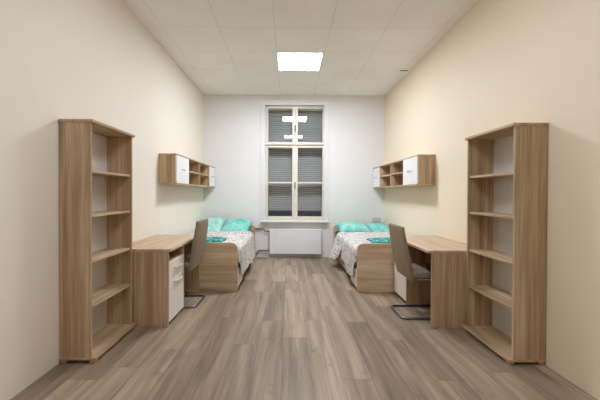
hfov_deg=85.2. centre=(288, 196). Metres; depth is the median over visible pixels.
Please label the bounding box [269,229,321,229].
grille
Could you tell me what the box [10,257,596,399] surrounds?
floor
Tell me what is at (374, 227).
pillow
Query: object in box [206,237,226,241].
folded cloth
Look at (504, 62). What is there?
wall
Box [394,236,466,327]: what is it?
desk
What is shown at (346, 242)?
duvet
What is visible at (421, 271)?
chair
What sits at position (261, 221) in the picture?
windowsill
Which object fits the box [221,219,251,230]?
pillow
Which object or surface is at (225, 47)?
ceiling
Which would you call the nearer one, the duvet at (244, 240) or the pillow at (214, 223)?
the duvet at (244, 240)
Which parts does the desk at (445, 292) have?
door, pedestal panel, panel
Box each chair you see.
[184,218,208,307]
[389,223,430,319]
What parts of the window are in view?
sash, sash, sash, sash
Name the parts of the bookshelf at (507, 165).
panel, shelf, shelf, shelf, shelf, panel, panel, panel, panel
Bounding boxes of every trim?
[260,100,328,220]
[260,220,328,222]
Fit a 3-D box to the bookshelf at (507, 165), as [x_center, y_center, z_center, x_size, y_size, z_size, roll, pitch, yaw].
[1.664,0.328,2.571,0.263,1.689,0.624,0,1,0]
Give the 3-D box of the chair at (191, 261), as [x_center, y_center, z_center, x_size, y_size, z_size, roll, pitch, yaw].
[-1.180,0.700,3.564,0.512,0.903,0.425,0,1,0]
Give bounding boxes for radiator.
[255,228,321,254]
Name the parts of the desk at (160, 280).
panel, pedestal panel, drawer, door, panel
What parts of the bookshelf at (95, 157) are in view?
panel, panel, panel, panel, shelf, shelf, shelf, shelf, panel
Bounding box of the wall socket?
[372,218,380,221]
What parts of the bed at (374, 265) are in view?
headboard, drawer, drawer, footboard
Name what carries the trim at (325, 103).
attached to the wall at (231, 122)
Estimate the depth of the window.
6.37 m
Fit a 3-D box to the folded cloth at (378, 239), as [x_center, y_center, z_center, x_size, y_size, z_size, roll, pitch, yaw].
[1.236,0.562,4.240,0.366,0.044,0.380,0,1,0]
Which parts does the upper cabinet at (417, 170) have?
door, panel, panel, door, panel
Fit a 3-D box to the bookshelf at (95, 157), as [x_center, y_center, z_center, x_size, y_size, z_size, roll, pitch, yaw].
[-1.466,0.309,2.571,0.255,1.701,0.624,0,1,0]
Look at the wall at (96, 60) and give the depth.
2.24 m
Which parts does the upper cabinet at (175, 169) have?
panel, door, panel, panel, door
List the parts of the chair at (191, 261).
seat, frame, backrest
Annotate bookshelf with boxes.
[59,119,136,362]
[461,123,548,364]
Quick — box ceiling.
[123,0,478,95]
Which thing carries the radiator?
attached to the wall at (231, 122)
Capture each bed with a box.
[200,225,254,291]
[333,226,393,291]
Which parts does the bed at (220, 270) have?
footboard, headboard, drawer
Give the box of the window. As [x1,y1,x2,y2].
[265,106,323,220]
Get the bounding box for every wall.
[0,0,203,399]
[203,95,384,256]
[384,0,599,399]
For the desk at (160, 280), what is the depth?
2.90 m
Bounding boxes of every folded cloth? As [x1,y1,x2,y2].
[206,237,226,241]
[366,237,390,242]
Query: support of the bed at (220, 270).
on the floor
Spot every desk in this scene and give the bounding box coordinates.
[132,235,199,326]
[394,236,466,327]
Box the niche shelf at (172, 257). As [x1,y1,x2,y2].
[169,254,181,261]
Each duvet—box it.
[186,231,254,275]
[329,232,389,276]
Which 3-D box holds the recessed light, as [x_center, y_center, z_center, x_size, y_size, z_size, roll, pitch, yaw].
[0.153,-1.882,4.554,0.610,0.010,0.610,0,1,0]
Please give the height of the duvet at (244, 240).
0.433 m
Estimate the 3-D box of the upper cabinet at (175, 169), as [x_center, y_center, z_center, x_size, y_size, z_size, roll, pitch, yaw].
[-1.468,-0.352,5.041,0.249,0.380,2.092,0,1,0]
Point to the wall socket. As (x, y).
(373, 219)
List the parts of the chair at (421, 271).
backrest, frame, seat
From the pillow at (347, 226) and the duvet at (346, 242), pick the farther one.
the pillow at (347, 226)
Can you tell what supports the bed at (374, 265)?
on the floor
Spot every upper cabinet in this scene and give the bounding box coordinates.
[159,153,214,187]
[373,154,434,187]
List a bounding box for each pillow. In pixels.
[200,217,224,230]
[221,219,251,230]
[336,221,370,231]
[366,223,388,231]
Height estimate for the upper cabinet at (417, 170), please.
0.380 m
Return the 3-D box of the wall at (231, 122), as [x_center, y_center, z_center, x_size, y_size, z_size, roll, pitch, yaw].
[0.104,-0.385,6.327,3.395,3.036,0.420,0,1,0]
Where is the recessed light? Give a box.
[277,52,323,70]

